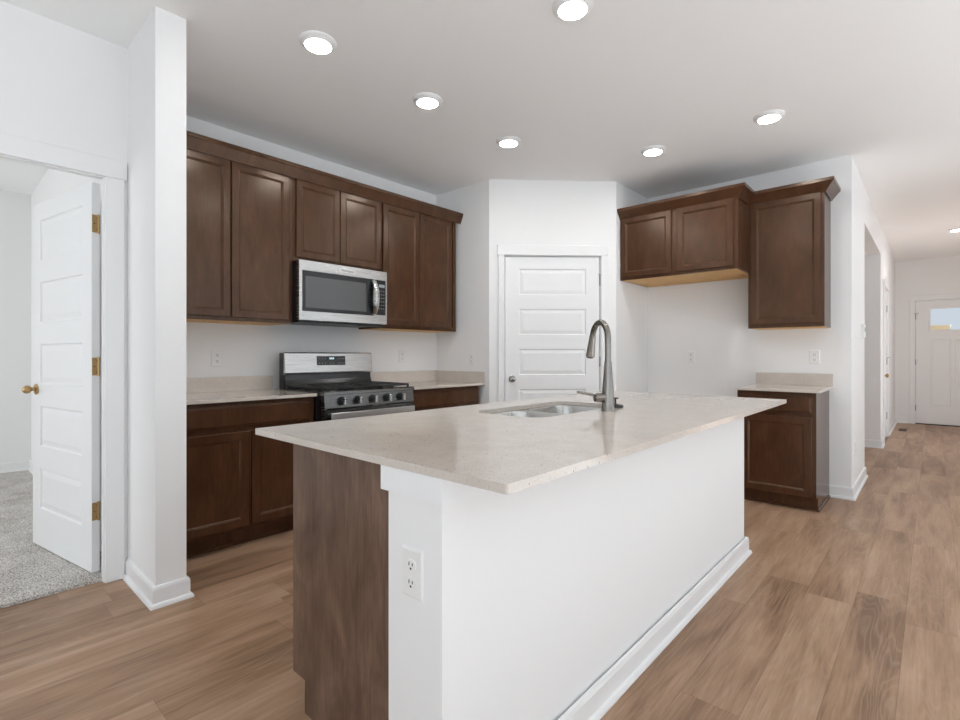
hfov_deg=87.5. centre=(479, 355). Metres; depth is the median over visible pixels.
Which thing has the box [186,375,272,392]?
backsplash
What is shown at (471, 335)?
wall
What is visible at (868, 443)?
baseboard
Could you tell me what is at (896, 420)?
baseboard
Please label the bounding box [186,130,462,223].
crown molding
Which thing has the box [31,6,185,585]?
wall
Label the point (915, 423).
trim
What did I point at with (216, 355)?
wall outlet
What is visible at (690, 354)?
wall outlet
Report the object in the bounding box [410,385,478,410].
base cabinet
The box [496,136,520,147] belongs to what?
recessed light
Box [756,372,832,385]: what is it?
backsplash
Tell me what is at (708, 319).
wall
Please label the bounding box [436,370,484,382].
backsplash
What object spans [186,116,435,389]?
wall
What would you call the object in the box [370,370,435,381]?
backsplash
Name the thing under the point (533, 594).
wall
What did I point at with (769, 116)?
recessed light
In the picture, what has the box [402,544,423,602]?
wall outlet
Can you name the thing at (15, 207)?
wall
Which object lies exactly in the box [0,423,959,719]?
floor
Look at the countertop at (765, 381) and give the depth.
4.14 m
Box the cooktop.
[285,385,405,393]
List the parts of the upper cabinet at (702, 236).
door panel, door, frame, crown molding, panel, door panel, door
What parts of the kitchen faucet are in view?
lever, handle, spout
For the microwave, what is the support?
attached to the upper cabinet at (330, 226)
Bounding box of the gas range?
[279,352,414,421]
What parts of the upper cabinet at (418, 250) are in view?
door, door panel, panel, door, door panel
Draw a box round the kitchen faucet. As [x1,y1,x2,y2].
[577,319,614,411]
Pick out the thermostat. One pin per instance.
(863, 327)
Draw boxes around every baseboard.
[0,460,100,550]
[122,559,193,610]
[558,536,751,719]
[829,467,867,500]
[865,437,884,448]
[889,417,907,435]
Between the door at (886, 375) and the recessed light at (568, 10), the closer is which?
the recessed light at (568, 10)
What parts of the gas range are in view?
knob, knob, trim, oven door, control panel, knob, oven handle, knob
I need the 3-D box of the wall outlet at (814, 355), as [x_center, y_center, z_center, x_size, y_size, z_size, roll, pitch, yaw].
[2.769,0.016,4.145,0.074,0.116,0.009,0,0,42]
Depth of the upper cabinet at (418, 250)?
4.40 m
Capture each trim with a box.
[0,132,126,582]
[381,465,490,505]
[497,244,607,401]
[883,278,889,443]
[909,293,959,423]
[915,423,959,426]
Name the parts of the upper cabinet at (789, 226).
door panel, door, panel, crown molding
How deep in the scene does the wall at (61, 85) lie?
2.42 m
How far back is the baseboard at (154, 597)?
2.35 m
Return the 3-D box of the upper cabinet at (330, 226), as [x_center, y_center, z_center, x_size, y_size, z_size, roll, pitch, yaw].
[-1.182,-0.979,3.936,0.330,0.618,0.761,0,0,42]
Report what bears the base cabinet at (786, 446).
on the floor
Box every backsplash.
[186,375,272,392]
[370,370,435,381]
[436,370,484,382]
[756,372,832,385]
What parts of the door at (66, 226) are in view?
knob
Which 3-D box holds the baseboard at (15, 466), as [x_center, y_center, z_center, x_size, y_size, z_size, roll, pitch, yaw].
[-4.628,1.088,2.300,3.350,0.096,4.203,0,0,42]
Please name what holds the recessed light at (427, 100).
in the ceiling
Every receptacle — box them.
[406,558,415,571]
[406,576,415,589]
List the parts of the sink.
bowl, bowl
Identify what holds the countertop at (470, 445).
on the base cabinet at (341, 507)
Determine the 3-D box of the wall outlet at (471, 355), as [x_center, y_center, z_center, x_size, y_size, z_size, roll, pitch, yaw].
[-0.076,0.037,4.679,0.074,0.116,0.009,0,0,42]
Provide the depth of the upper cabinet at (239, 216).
3.26 m
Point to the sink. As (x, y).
(554, 410)
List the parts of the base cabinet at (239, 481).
door panel, door, shoe molding, drawer, door, door panel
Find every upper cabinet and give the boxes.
[186,149,291,325]
[292,178,380,270]
[358,202,455,332]
[617,182,754,286]
[748,176,840,329]
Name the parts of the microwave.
handle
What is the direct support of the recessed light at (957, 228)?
in the ceiling
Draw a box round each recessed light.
[299,30,336,53]
[413,92,441,108]
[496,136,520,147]
[552,0,592,20]
[641,145,665,155]
[753,109,784,123]
[948,227,959,231]
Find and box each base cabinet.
[186,396,313,558]
[293,444,388,719]
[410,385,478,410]
[737,390,829,511]
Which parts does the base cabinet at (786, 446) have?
door panel, drawer, door, shoe molding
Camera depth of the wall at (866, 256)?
6.27 m
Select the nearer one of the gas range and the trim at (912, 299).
the gas range
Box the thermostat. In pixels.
[861,324,865,338]
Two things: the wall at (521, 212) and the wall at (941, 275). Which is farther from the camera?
the wall at (941, 275)
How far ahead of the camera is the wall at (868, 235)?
5.82 m
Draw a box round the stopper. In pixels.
[614,397,623,407]
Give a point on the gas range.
(342, 383)
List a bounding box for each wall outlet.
[211,350,222,366]
[399,350,404,361]
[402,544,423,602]
[469,353,474,364]
[687,351,694,362]
[809,350,819,363]
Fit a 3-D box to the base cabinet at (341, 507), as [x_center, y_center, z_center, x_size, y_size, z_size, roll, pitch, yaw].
[0.379,0.712,2.359,0.582,0.876,2.373,0,0,42]
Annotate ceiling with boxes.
[0,0,959,261]
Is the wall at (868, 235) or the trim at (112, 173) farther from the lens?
the wall at (868, 235)
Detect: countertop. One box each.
[186,375,316,404]
[255,391,786,493]
[370,370,484,389]
[734,372,832,392]
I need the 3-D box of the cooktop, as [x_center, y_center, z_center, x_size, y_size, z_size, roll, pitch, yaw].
[-0.968,0.250,3.742,0.521,0.013,0.760,0,0,42]
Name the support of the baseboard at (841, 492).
attached to the wall at (868, 235)
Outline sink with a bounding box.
[491,405,601,417]
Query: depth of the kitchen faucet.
2.26 m
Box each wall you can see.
[0,0,126,560]
[0,189,30,462]
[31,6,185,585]
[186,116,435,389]
[389,417,743,719]
[436,179,488,403]
[489,179,615,402]
[616,182,647,391]
[648,155,852,487]
[853,159,894,484]
[865,255,867,438]
[895,256,959,422]
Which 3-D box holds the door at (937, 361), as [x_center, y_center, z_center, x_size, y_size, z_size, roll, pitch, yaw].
[7.614,0.117,8.077,0.938,2.030,0.108,0,0,42]
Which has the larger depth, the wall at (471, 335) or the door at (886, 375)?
the door at (886, 375)
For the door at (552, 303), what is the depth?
4.58 m
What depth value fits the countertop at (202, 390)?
3.39 m
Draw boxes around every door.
[22,182,99,572]
[505,256,600,400]
[885,290,889,436]
[914,299,959,425]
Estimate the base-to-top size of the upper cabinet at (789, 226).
1.122 m
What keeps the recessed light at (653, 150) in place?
in the ceiling
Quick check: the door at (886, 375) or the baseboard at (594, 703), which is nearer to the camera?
the baseboard at (594, 703)
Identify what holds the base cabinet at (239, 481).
on the floor
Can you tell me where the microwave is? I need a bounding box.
[290,259,386,327]
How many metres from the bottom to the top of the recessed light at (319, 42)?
0.025 m
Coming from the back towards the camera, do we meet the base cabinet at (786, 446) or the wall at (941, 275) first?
the wall at (941, 275)
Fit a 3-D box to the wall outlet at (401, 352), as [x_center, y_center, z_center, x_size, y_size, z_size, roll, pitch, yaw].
[-0.725,0.010,4.681,0.009,0.116,0.074,0,0,42]
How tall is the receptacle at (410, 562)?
0.025 m
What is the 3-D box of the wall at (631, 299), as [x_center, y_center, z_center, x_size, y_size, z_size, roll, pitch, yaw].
[1.437,-0.222,4.892,0.120,2.743,0.688,0,0,42]
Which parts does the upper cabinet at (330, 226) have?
door, door panel, door, door panel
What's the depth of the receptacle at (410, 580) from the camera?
1.18 m
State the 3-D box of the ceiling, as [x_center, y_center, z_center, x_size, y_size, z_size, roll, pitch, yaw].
[1.097,-1.653,2.837,11.420,0.120,16.920,0,0,42]
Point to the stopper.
(616, 405)
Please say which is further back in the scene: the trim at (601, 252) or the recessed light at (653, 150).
the trim at (601, 252)
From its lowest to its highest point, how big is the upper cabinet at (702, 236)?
0.654 m
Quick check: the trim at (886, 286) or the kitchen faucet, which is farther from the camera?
the trim at (886, 286)
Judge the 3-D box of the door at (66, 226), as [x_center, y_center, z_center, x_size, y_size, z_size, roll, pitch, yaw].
[-2.338,0.115,2.819,0.814,2.025,0.169,0,0,32]
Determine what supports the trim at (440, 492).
attached to the wall at (533, 594)
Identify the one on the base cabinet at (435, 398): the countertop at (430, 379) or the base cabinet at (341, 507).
the countertop at (430, 379)
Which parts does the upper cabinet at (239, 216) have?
door panel, door, panel, door, door panel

